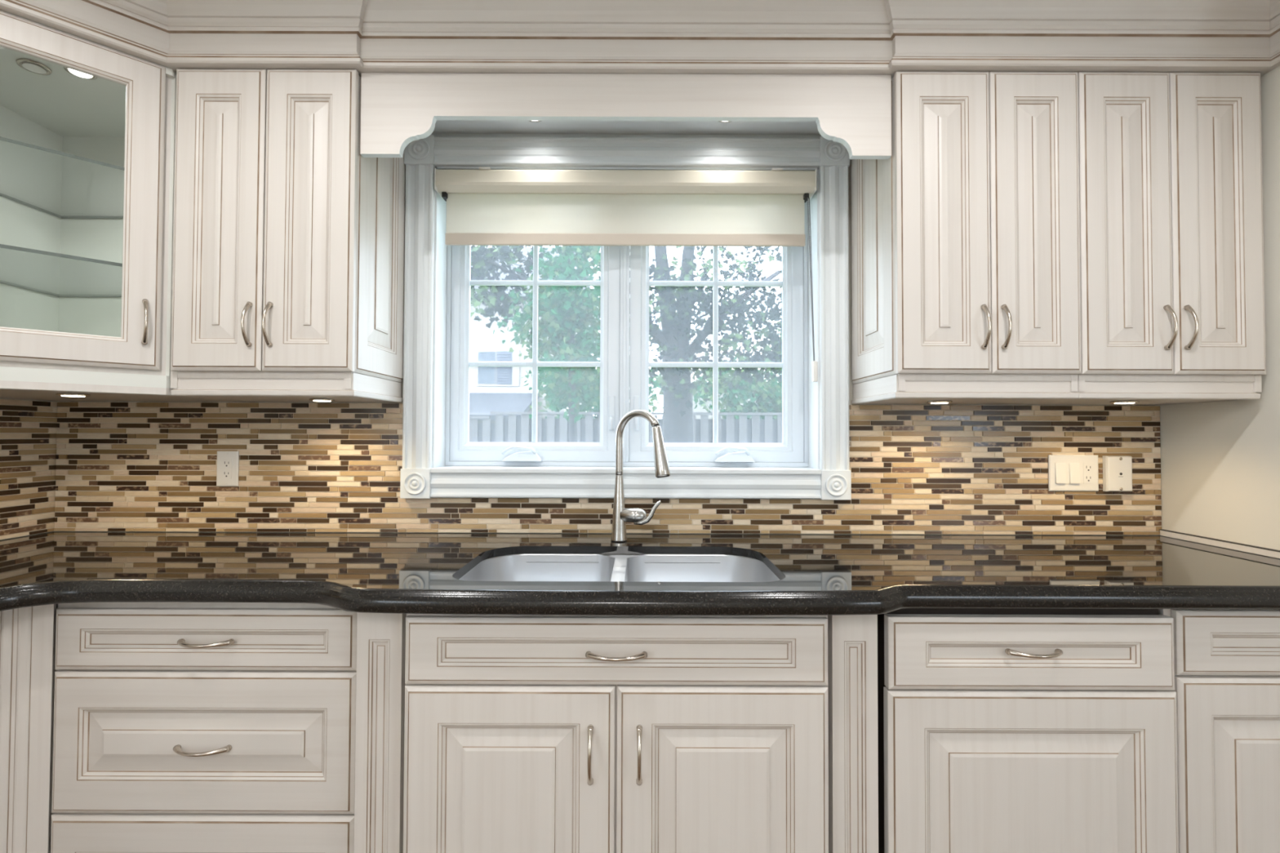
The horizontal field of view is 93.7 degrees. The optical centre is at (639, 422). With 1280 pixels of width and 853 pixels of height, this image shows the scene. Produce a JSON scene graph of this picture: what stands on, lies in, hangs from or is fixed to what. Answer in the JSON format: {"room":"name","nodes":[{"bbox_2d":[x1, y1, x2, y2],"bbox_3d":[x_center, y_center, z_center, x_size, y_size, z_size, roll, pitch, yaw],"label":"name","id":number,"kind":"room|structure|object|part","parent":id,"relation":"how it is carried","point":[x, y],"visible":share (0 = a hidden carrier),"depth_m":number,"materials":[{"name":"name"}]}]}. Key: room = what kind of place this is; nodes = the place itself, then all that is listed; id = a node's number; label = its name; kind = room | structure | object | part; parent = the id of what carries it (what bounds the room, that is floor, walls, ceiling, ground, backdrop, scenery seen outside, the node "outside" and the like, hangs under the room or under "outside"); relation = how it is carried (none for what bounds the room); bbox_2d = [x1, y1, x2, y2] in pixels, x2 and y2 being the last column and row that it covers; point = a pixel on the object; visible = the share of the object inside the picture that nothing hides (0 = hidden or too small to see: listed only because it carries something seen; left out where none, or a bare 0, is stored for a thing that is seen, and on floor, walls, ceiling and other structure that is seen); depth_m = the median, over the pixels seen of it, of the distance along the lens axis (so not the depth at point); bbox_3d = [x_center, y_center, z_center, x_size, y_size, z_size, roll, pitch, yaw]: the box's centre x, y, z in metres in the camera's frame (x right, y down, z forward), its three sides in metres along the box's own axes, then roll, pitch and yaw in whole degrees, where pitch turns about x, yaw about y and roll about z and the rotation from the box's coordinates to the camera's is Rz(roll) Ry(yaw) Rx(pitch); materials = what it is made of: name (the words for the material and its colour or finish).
{"room":"kitchen","nodes":[
{"label":"kitchen","id":0,"kind":"room"},
{"bbox_2d":[0,398,56,540],"bbox_3d":[-2.004,-0.048,-0.519,0.150,2.560,5.000,0,-1,0],"label":"wall","id":1,"kind":"structure","parent":0,"point":[0,398],"depth_m":1.89,"materials":[{"name":"beige paint"}]},
{"bbox_2d":[0,399,57,540],"bbox_3d":[-1.925,0.133,1.327,0.009,0.425,1.299,0,-1,0],"label":"tile backsplash","id":2,"kind":"structure","parent":1,"relation":"attached to","point":[28,428],"depth_m":1.88,"materials":[{"name":"beige tile"}]},
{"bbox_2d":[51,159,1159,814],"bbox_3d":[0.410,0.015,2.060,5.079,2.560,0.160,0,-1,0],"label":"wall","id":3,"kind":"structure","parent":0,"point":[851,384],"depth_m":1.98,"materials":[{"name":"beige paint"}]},
{"bbox_2d":[0,9,244,401],"bbox_3d":[-1.601,-0.520,1.656,0.645,0.894,0.662,0,-1,0],"label":"upper cabinet","id":4,"kind":"object","parent":3,"relation":"attached to","point":[87,166],"visible":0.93,"depth_m":1.66,"materials":[{"name":"beige paint"}]},
{"bbox_2d":[15,58,52,75],"bbox_3d":[-1.617,-0.946,1.600,0.068,0.008,0.068,0,-1,0],"label":"puck light","id":5,"kind":"object","parent":4,"relation":"attached to","point":[29,65],"visible":1,"depth_m":1.59,"materials":[{"name":"beige glass"}]},
{"bbox_2d":[0,244,122,297],"bbox_3d":[-1.610,-0.420,1.661,0.595,0.009,0.616,0,-1,0],"label":"glass shelf","id":6,"kind":"object","parent":4,"relation":"attached to","point":[7,283],"depth_m":1.87,"materials":[{"name":"grey"}]},
{"bbox_2d":[0,136,124,218],"bbox_3d":[-1.609,-0.680,1.667,0.595,0.009,0.616,0,-1,0],"label":"glass shelf","id":7,"kind":"object","parent":4,"relation":"attached to","point":[6,197],"depth_m":1.88,"materials":[{"name":"grey"}]},
{"bbox_2d":[55,392,90,396],"bbox_3d":[-1.500,-0.071,1.587,0.068,0.008,0.068,0,-1,0],"label":"puck light","id":8,"kind":"object","parent":4,"relation":"attached to","point":[64,394],"visible":1,"depth_m":1.57,"materials":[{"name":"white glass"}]},
{"bbox_2d":[63,66,97,79],"bbox_3d":[-1.512,-0.946,1.620,0.068,0.008,0.068,0,-1,0],"label":"puck light","id":9,"kind":"object","parent":4,"relation":"attached to","point":[77,73],"visible":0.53,"depth_m":1.62,"materials":[{"name":"white glass"}]},
{"bbox_3d":[-1.437,-0.556,1.482,0.021,0.826,0.406,-1,-2,45],"label":"glass door","id":10,"kind":"part","parent":4,"relation":"part of","materials":[{"name":"beige paint"}]},
{"bbox_3d":[-1.448,-0.549,1.500,0.018,0.841,0.427,-1,-2,45],"label":"frame","id":11,"kind":"part","parent":4,"relation":"part of","materials":[{"name":"beige paint"}]},
{"bbox_3d":[-1.444,-0.108,1.495,0.021,0.065,0.444,-1,-2,45],"label":"light rail","id":12,"kind":"part","parent":4,"relation":"part of","materials":[{"name":"beige paint"}]},
{"bbox_3d":[-1.300,-0.265,1.576,0.013,0.121,0.036,1,-2,-44],"label":"handle","id":13,"kind":"part","parent":4,"relation":"part of","materials":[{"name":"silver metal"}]},
{"bbox_2d":[0,0,1279,79],"bbox_3d":[-0.090,-1.124,1.443,3.667,0.313,0.478,0,-1,0],"label":"crown molding","id":14,"kind":"structure","parent":4,"relation":"on","point":[653,37],"depth_m":1.63,"materials":[{"name":"beige paint"}]},
{"bbox_2d":[170,69,405,402],"bbox_3d":[-1.026,-0.515,1.787,0.504,0.894,0.401,0,-1,0],"label":"upper cabinet","id":15,"kind":"object","parent":3,"relation":"attached to","point":[289,241],"visible":0.97,"depth_m":1.63,"materials":[{"name":"beige paint"}]},
{"bbox_3d":[-1.146,-0.551,1.632,0.244,0.826,0.021,0,-1,0],"label":"door","id":16,"kind":"part","parent":15,"relation":"part of","materials":[{"name":"beige paint"}]},
{"bbox_3d":[-1.051,-0.263,1.599,0.013,0.121,0.036,0,-1,0],"label":"handle","id":17,"kind":"part","parent":15,"relation":"part of","materials":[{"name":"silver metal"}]},
{"bbox_3d":[-0.996,-0.263,1.599,0.013,0.121,0.036,0,-1,0],"label":"handle","id":18,"kind":"part","parent":15,"relation":"part of","materials":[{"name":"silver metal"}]},
{"bbox_3d":[-1.027,-0.100,1.803,0.498,0.064,0.342,0,-1,0],"label":"light rail","id":19,"kind":"part","parent":15,"relation":"part of","materials":[{"name":"beige paint"}]},
{"bbox_3d":[-0.899,-0.551,1.632,0.244,0.826,0.021,0,-1,0],"label":"door","id":20,"kind":"part","parent":15,"relation":"part of","materials":[{"name":"beige paint"}]},
{"bbox_2d":[309,398,334,401],"bbox_3d":[-0.945,-0.065,1.782,0.068,0.008,0.068,0,-1,0],"label":"puck light","id":21,"kind":"object","parent":15,"relation":"attached to","point":[311,399],"visible":1,"depth_m":1.76,"materials":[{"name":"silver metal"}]},
{"bbox_3d":[-0.780,-0.546,1.814,0.012,0.827,0.340,0,-1,0],"label":"panel","id":22,"kind":"part","parent":15,"relation":"part of","materials":[{"name":"beige paint"}]},
{"bbox_2d":[53,401,1161,535],"bbox_3d":[-0.104,0.152,1.972,3.631,0.425,0.009,0,-1,0],"label":"tile backsplash","id":23,"kind":"structure","parent":3,"relation":"attached to","point":[304,467],"depth_m":1.97,"materials":[{"name":"beige tile"}]},
{"bbox_2d":[216,451,239,486],"bbox_3d":[-1.351,0.153,1.964,0.070,0.115,0.008,0,-1,0],"label":"outlet plate","id":24,"kind":"object","parent":23,"relation":"attached to","point":[228,462],"visible":1,"depth_m":1.96,"materials":[{"name":"white plastic"}]},
{"bbox_2d":[221,458,231,479],"bbox_3d":[-1.351,0.153,1.962,0.033,0.067,0.004,0,-1,0],"label":"receptacle","id":25,"kind":"object","parent":24,"relation":"attached to","point":[226,464],"depth_m":1.96,"materials":[{"name":"white plastic"}]},
{"bbox_2d":[1048,454,1098,491],"bbox_3d":[1.420,0.167,1.961,0.162,0.118,0.012,0,-1,0],"label":"switch plate","id":26,"kind":"object","parent":23,"relation":"attached to","point":[1066,473],"visible":1,"depth_m":1.96,"materials":[{"name":"white plastic"}]},
{"bbox_2d":[1054,462,1066,483],"bbox_3d":[1.374,0.167,1.958,0.033,0.066,0.006,0,-1,0],"label":"rocker switch","id":27,"kind":"object","parent":26,"relation":"attached to","point":[1060,468],"depth_m":1.96,"materials":[{"name":"white plastic"}]},
{"bbox_2d":[1069,462,1080,483],"bbox_3d":[1.420,0.167,1.958,0.033,0.066,0.006,0,-1,0],"label":"rocker switch","id":28,"kind":"object","parent":26,"relation":"attached to","point":[1074,468],"depth_m":1.96,"materials":[{"name":"white plastic"}]},
{"bbox_2d":[1083,462,1093,483],"bbox_3d":[1.466,0.167,1.962,0.033,0.067,0.004,0,-1,0],"label":"receptacle","id":29,"kind":"object","parent":26,"relation":"attached to","point":[1088,468],"depth_m":1.96,"materials":[{"name":"white plastic"}]},
{"bbox_2d":[1102,455,1132,491],"bbox_3d":[1.559,0.168,1.955,0.082,0.116,0.024,0,-1,0],"label":"cable plate","id":30,"kind":"object","parent":23,"relation":"attached to","point":[1117,469],"visible":1,"depth_m":1.95,"materials":[{"name":"white plastic"}]},
{"bbox_2d":[400,133,851,500],"bbox_3d":[-0.044,-0.359,2.043,1.471,1.221,0.200,0,-1,0],"label":"window","id":31,"kind":"structure","parent":3,"relation":"in","point":[811,460],"depth_m":1.98,"materials":[{"name":"white paint"}]},
{"bbox_3d":[-0.726,-0.346,1.965,0.092,1.000,0.022,0,-1,0],"label":"casing","id":32,"kind":"part","parent":31,"relation":"part of","materials":[{"name":"white paint"}]},
{"bbox_3d":[-0.413,0.096,2.045,0.120,0.032,0.023,0,-1,0],"label":"lever","id":33,"kind":"part","parent":31,"relation":"part of","materials":[{"name":"white plastic"}]},
{"bbox_3d":[-0.405,0.117,2.063,0.134,0.036,0.037,0,-1,0],"label":"crank handle","id":34,"kind":"part","parent":31,"relation":"part of","materials":[{"name":"white plastic"}]},
{"bbox_3d":[-0.365,-0.340,2.111,0.588,0.953,0.040,0,-1,0],"label":"sash","id":35,"kind":"part","parent":31,"relation":"part of","materials":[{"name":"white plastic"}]},
{"bbox_3d":[-0.098,0.004,2.067,0.013,0.050,0.024,0,-1,0],"label":"lever","id":36,"kind":"part","parent":31,"relation":"part of","materials":[{"name":"white plastic"}]},
{"bbox_3d":[-0.046,0.162,2.037,1.269,0.016,0.190,0,-1,0],"label":"sill","id":37,"kind":"part","parent":31,"relation":"part of","materials":[{"name":"white paint"}]},
{"bbox_3d":[-0.046,0.202,1.954,1.271,0.092,0.022,0,-1,0],"label":"casing","id":38,"kind":"part","parent":31,"relation":"part of","materials":[{"name":"white paint"}]},
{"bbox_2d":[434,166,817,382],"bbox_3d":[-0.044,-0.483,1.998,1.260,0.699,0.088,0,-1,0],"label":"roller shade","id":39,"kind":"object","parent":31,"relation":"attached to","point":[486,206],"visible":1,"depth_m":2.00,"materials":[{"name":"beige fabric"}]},
{"bbox_3d":[0.567,-0.471,1.987,0.029,0.554,0.018,0,-1,0],"label":"bead chain","id":40,"kind":"part","parent":39,"relation":"part of","materials":[{"name":"grey plastic"}]},
{"bbox_3d":[-0.044,-0.340,2.107,1.259,0.990,0.062,0,-1,0],"label":"frame","id":41,"kind":"part","parent":31,"relation":"part of","materials":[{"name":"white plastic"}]},
{"bbox_3d":[-0.042,-0.890,1.977,1.271,0.092,0.022,0,-1,0],"label":"casing","id":42,"kind":"part","parent":31,"relation":"part of","materials":[{"name":"white paint"}]},
{"bbox_3d":[-0.012,0.004,2.067,0.013,0.050,0.024,0,-1,0],"label":"lever","id":43,"kind":"part","parent":31,"relation":"part of","materials":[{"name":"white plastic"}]},
{"bbox_3d":[0.267,-0.337,2.111,0.606,0.953,0.040,0,-1,0],"label":"sash","id":44,"kind":"part","parent":31,"relation":"part of","materials":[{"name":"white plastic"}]},
{"bbox_3d":[0.317,0.098,2.045,0.120,0.032,0.023,0,-1,0],"label":"lever","id":45,"kind":"part","parent":31,"relation":"part of","materials":[{"name":"white plastic"}]},
{"bbox_3d":[0.325,0.119,2.063,0.134,0.036,0.037,0,-1,0],"label":"crank handle","id":46,"kind":"part","parent":31,"relation":"part of","materials":[{"name":"white plastic"}]},
{"bbox_3d":[0.637,-0.342,1.965,0.092,1.000,0.022,0,-1,0],"label":"casing","id":47,"kind":"part","parent":31,"relation":"part of","materials":[{"name":"white paint"}]},
{"bbox_2d":[360,72,891,159],"bbox_3d":[-0.038,-0.853,1.819,1.463,0.242,0.331,0,-1,0],"label":"window valance","id":48,"kind":"object","parent":3,"relation":"attached to","point":[398,109],"visible":1,"depth_m":1.65,"materials":[{"name":"beige paint"}]},
{"bbox_3d":[-0.038,-0.966,1.833,1.463,0.016,0.308,0,-1,0],"label":"soffit panel","id":49,"kind":"part","parent":48,"relation":"part of","materials":[{"name":"white paint"}]},
{"bbox_2d":[850,71,1081,404],"bbox_3d":[0.946,-0.508,1.787,0.502,0.894,0.401,0,-1,0],"label":"upper cabinet","id":50,"kind":"object","parent":3,"relation":"attached to","point":[966,277],"visible":0.94,"depth_m":1.63,"materials":[{"name":"beige paint"}]},
{"bbox_3d":[0.701,-0.541,1.814,0.012,0.827,0.340,0,-1,0],"label":"panel","id":51,"kind":"part","parent":50,"relation":"part of","materials":[{"name":"beige paint"}]},
{"bbox_2d":[927,400,952,404],"bbox_3d":[0.890,-0.059,1.782,0.068,0.008,0.068,0,-1,0],"label":"puck light","id":52,"kind":"object","parent":50,"relation":"attached to","point":[940,402],"visible":1,"depth_m":1.76,"materials":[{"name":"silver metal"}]},
{"bbox_3d":[0.825,-0.545,1.632,0.254,0.826,0.021,0,-1,0],"label":"door","id":53,"kind":"part","parent":50,"relation":"part of","materials":[{"name":"beige paint"}]},
{"bbox_3d":[0.945,-0.093,1.803,0.500,0.064,0.342,0,-1,0],"label":"light rail","id":54,"kind":"part","parent":50,"relation":"part of","materials":[{"name":"beige paint"}]},
{"bbox_3d":[0.925,-0.256,1.599,0.013,0.121,0.036,0,-1,0],"label":"handle","id":55,"kind":"part","parent":50,"relation":"part of","materials":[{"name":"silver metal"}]},
{"bbox_3d":[0.979,-0.256,1.599,0.013,0.121,0.036,0,-1,0],"label":"handle","id":56,"kind":"part","parent":50,"relation":"part of","materials":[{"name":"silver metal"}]},
{"bbox_3d":[1.075,-0.544,1.632,0.241,0.826,0.021,0,-1,0],"label":"door","id":57,"kind":"part","parent":50,"relation":"part of","materials":[{"name":"beige paint"}]},
{"bbox_2d":[1002,71,1266,405],"bbox_3d":[1.446,-0.507,1.787,0.498,0.894,0.401,0,-1,0],"label":"upper cabinet","id":58,"kind":"object","parent":3,"relation":"attached to","point":[1172,265],"visible":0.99,"depth_m":1.63,"materials":[{"name":"beige paint"}]},
{"bbox_2d":[1109,400,1139,404],"bbox_3d":[1.415,-0.058,1.752,0.068,0.008,0.068,0,-1,0],"label":"puck light","id":59,"kind":"object","parent":58,"relation":"attached to","point":[1130,402],"visible":1,"depth_m":1.73,"materials":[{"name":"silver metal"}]},
{"bbox_3d":[1.321,-0.543,1.632,0.247,0.826,0.021,0,-1,0],"label":"door","id":60,"kind":"part","parent":58,"relation":"part of","materials":[{"name":"beige paint"}]},
{"bbox_3d":[1.443,-0.091,1.803,0.494,0.064,0.342,0,-1,0],"label":"light rail","id":61,"kind":"part","parent":58,"relation":"part of","materials":[{"name":"beige paint"}]},
{"bbox_3d":[1.418,-0.255,1.599,0.013,0.121,0.036,0,-1,0],"label":"handle","id":62,"kind":"part","parent":58,"relation":"part of","materials":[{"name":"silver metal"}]},
{"bbox_3d":[1.472,-0.254,1.599,0.013,0.121,0.036,0,-1,0],"label":"handle","id":63,"kind":"part","parent":58,"relation":"part of","materials":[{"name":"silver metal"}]},
{"bbox_3d":[1.571,-0.542,1.632,0.247,0.826,0.021,0,-1,0],"label":"door","id":64,"kind":"part","parent":58,"relation":"part of","materials":[{"name":"beige paint"}]},
{"bbox_2d":[1159,528,1279,559],"bbox_3d":[1.706,0.355,1.628,0.012,0.018,0.670,0,-1,0],"label":"trim","id":65,"kind":"structure","parent":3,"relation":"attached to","point":[1267,553],"depth_m":1.75,"materials":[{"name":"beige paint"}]},
{"bbox_2d":[1159,66,1279,550],"bbox_3d":[2.056,0.167,1.558,0.686,2.246,0.832,0,-1,0],"label":"wall","id":66,"kind":"structure","parent":0,"point":[1220,460],"depth_m":1.70,"materials":[{"name":"beige paint"}]},
{"bbox_3d":[0.406,1.289,-0.622,4.979,0.100,5.150,0,-1,0],"label":"floor","id":67,"kind":"structure","parent":0,"visible":0},
{"bbox_2d":[0,604,56,852],"bbox_3d":[-1.623,0.779,0.965,0.593,0.772,0.802,0,-1,0],"label":"base cabinet","id":68,"kind":"object","parent":67,"relation":"on","point":[27,634],"visible":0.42,"depth_m":1.33,"materials":[{"name":"beige paint"}]},
{"bbox_2d":[50,602,357,852],"bbox_3d":[-0.983,0.844,1.629,0.704,0.870,0.643,0,-1,0],"label":"base cabinet","id":69,"kind":"object","parent":67,"relation":"on","point":[179,727],"visible":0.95,"depth_m":1.35,"materials":[{"name":"beige paint"}]},
{"bbox_3d":[-0.984,1.024,1.349,0.684,0.278,0.021,0,-1,0],"label":"drawer","id":70,"kind":"part","parent":69,"relation":"part of","materials":[{"name":"beige paint"}]},
{"bbox_3d":[-0.979,0.730,1.329,0.127,0.013,0.036,0,-1,0],"label":"handle","id":71,"kind":"part","parent":69,"relation":"part of","materials":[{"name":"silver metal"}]},
{"bbox_3d":[-0.983,0.723,1.356,0.684,0.316,0.021,0,-1,0],"label":"drawer","id":72,"kind":"part","parent":69,"relation":"part of","materials":[{"name":"beige paint"}]},
{"bbox_3d":[-0.975,0.494,1.333,0.124,0.013,0.036,0,-1,0],"label":"handle","id":73,"kind":"part","parent":69,"relation":"part of","materials":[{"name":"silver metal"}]},
{"bbox_3d":[-0.982,0.493,1.360,0.684,0.136,0.021,0,-1,0],"label":"drawer","id":74,"kind":"part","parent":69,"relation":"part of","materials":[{"name":"beige paint"}]},
{"bbox_2d":[354,612,878,852],"bbox_3d":[-0.051,0.846,1.589,1.140,0.870,0.723,0,-1,0],"label":"base cabinet","id":75,"kind":"object","parent":67,"relation":"on","point":[475,733],"visible":0.99,"depth_m":1.27,"materials":[{"name":"beige paint"}]},
{"bbox_3d":[-0.278,0.863,1.273,0.447,0.602,0.021,0,-1,0],"label":"door","id":76,"kind":"part","parent":75,"relation":"part of","materials":[{"name":"beige paint"}]},
{"bbox_3d":[-0.104,0.700,1.249,0.013,0.123,0.036,0,-1,0],"label":"handle","id":77,"kind":"part","parent":75,"relation":"part of","materials":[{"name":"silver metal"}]},
{"bbox_3d":[-0.050,0.489,1.280,0.901,0.141,0.021,0,-1,0],"label":"false drawer","id":78,"kind":"part","parent":75,"relation":"part of","materials":[{"name":"beige paint"}]},
{"bbox_3d":[-0.050,0.491,1.254,0.131,0.013,0.036,0,-1,0],"label":"handle","id":79,"kind":"part","parent":75,"relation":"part of","materials":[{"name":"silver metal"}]},
{"bbox_3d":[-0.001,0.700,1.249,0.013,0.123,0.036,0,-1,0],"label":"handle","id":80,"kind":"part","parent":75,"relation":"part of","materials":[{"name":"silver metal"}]},
{"bbox_2d":[0,531,1279,615],"bbox_3d":[-0.109,0.375,1.247,3.640,0.048,1.448,0,-1,0],"label":"countertop","id":81,"kind":"structure","parent":75,"relation":"on","point":[366,572],"depth_m":1.40,"materials":[{"name":"black stone"}]},
{"bbox_2d":[458,553,780,582],"bbox_3d":[-0.049,0.470,1.533,0.846,0.180,0.485,0,-1,0],"label":"sink","id":82,"kind":"object","parent":81,"relation":"in","point":[524,566],"visible":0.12,"depth_m":1.75,"materials":[{"name":"silver metal"}]},
{"bbox_3d":[-0.256,0.468,1.532,0.372,0.178,0.432,0,-1,0],"label":"bowl","id":83,"kind":"part","parent":82,"relation":"part of","materials":[{"name":"silver metal"}]},
{"bbox_3d":[0.153,0.470,1.532,0.382,0.178,0.432,0,-1,0],"label":"bowl","id":84,"kind":"part","parent":82,"relation":"part of","materials":[{"name":"silver metal"}]},
{"bbox_2d":[610,408,670,542],"bbox_3d":[0.015,0.162,1.799,0.219,0.400,0.098,-1,-2,40],"label":"kitchen faucet","id":85,"kind":"object","parent":81,"relation":"on","point":[621,515],"visible":1,"depth_m":1.81,"materials":[{"name":"silver metal"}]},
{"bbox_3d":[-0.009,0.062,1.791,0.168,0.200,0.024,-1,-2,41],"label":"spout","id":86,"kind":"part","parent":85,"relation":"part of","materials":[{"name":"silver metal"}]},
{"bbox_3d":[0.023,0.275,1.819,0.083,0.076,0.015,0,-1,4],"label":"lever","id":87,"kind":"part","parent":85,"relation":"part of","materials":[{"name":"silver metal"}]},
{"bbox_3d":[0.175,0.865,1.273,0.449,0.602,0.021,0,-1,0],"label":"door","id":88,"kind":"part","parent":75,"relation":"part of","materials":[{"name":"beige paint"}]},
{"bbox_2d":[877,608,1178,852],"bbox_3d":[0.857,0.852,1.598,0.632,0.866,0.669,0,-1,0],"label":"dishwasher","id":89,"kind":"object","parent":67,"relation":"on","point":[1000,730],"visible":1,"depth_m":1.30,"materials":[{"name":"beige wood"}]},
{"bbox_3d":[0.857,0.507,1.321,0.626,0.157,0.030,0,-1,0],"label":"control panel","id":90,"kind":"part","parent":89,"relation":"part of","materials":[{"name":"beige paint"}]},
{"bbox_3d":[0.857,0.879,1.313,0.632,0.579,0.030,0,-1,0],"label":"door","id":91,"kind":"part","parent":89,"relation":"part of","materials":[{"name":"beige paint"}]},
{"bbox_3d":[0.855,0.499,1.289,0.121,0.013,0.036,0,-1,0],"label":"handle","id":92,"kind":"part","parent":89,"relation":"part of","materials":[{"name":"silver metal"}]},
{"bbox_2d":[1158,608,1279,852],"bbox_3d":[1.444,0.852,1.619,0.529,0.870,0.663,0,-1,0],"label":"base cabinet","id":93,"kind":"object","parent":67,"relation":"on","point":[1227,661],"visible":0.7,"depth_m":1.33,"materials":[{"name":"beige paint"}]},
{"bbox_3d":[1.443,0.493,1.341,0.491,0.142,0.021,0,-1,0],"label":"drawer","id":94,"kind":"part","parent":93,"relation":"part of","materials":[{"name":"beige paint"}]},
{"bbox_3d":[1.442,0.871,1.333,0.491,0.600,0.021,0,-1,0],"label":"door","id":95,"kind":"part","parent":93,"relation":"part of","materials":[{"name":"beige paint"}]},
{"label":"outside","id":96,"kind":"structure","parent":0,"visible":0},
{"bbox_3d":[-0.008,2.321,32.038,60.000,0.200,59.800,0,-1,0],"label":"ground","id":97,"kind":"structure","parent":96,"visible":0},
{"bbox_2d":[470,245,557,328],"bbox_3d":[-1.844,-0.664,6.910,2.005,4.709,1.419,0,-1,0],"label":"maple","id":98,"kind":"object","parent":97,"relation":"on","point":[492,297],"visible":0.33,"depth_m":6.77,"materials":[{"name":"green plant"}]},
{"bbox_2d":[469,247,591,422],"bbox_3d":[-6.142,-2.280,21.082,8.300,8.500,10.900,0,-1,0],"label":"house","id":99,"kind":"structure","parent":97,"relation":"on","point":[491,388],"depth_m":18.45,"materials":[{"name":"grey"}]},
{"bbox_3d":[-4.709,-1.671,18.444,0.530,0.980,0.030,0,-1,0],"label":"pane","id":100,"kind":"part","parent":99,"relation":"part of","materials":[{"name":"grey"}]},
{"bbox_2d":[496,351,512,384],"bbox_3d":[-4.174,-1.669,18.439,0.480,1.020,0.040,0,-1,0],"label":"shutter","id":101,"kind":"object","parent":99,"relation":"hanging from","point":[504,374],"depth_m":18.43,"materials":[{"name":"grey"}]},
{"bbox_2d":[493,245,630,442],"bbox_3d":[-0.784,-0.228,6.312,1.550,3.814,1.502,1,-1,-20],"label":"tree","id":102,"kind":"object","parent":97,"relation":"on","point":[584,312],"visible":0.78,"depth_m":6.13,"materials":[{"name":"green plant"}]},
{"bbox_2d":[520,326,663,418],"bbox_3d":[-1.085,-0.495,15.036,3.655,4.712,3.076,0,-1,0],"label":"tree","id":103,"kind":"object","parent":97,"relation":"on","point":[652,397],"visible":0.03,"depth_m":14.77,"materials":[{"name":"green plant"}]},
{"bbox_2d":[469,411,782,443],"bbox_3d":[0.297,0.801,10.986,10.600,1.960,0.100,0,-1,0],"label":"wooden fence","id":104,"kind":"object","parent":97,"relation":"on","point":[512,429],"visible":0.17,"depth_m":10.98,"materials":[{"name":"white wood"}]},
{"bbox_3d":[0.300,-0.116,11.005,10.600,0.125,0.100,0,-1,0],"label":"cap rail","id":105,"kind":"part","parent":104,"relation":"part of","materials":[{"name":"white wood"}]},
{"bbox_2d":[529,246,782,442],"bbox_3d":[0.774,-1.354,8.887,4.199,6.195,2.663,0,-1,11],"label":"maple tree","id":106,"kind":"object","parent":97,"relation":"on","point":[673,340],"visible":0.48,"depth_m":8.64,"materials":[{"name":"green plant"}]},
{"bbox_2d":[658,343,782,419],"bbox_3d":[5.352,-0.637,25.999,8.900,5.500,7.000,0,-1,0],"label":"house","id":107,"kind":"structure","parent":97,"relation":"on","point":[698,409],"depth_m":23.01,"materials":[{"name":"grey"}]},
{"bbox_2d":[692,346,782,419],"bbox_3d":[3.668,-0.283,17.990,3.958,4.444,3.177,0,-1,27],"label":"tree","id":108,"kind":"object","parent":97,"relation":"on","point":[762,391],"visible":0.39,"depth_m":17.67,"materials":[{"name":"green plant"}]}
]}

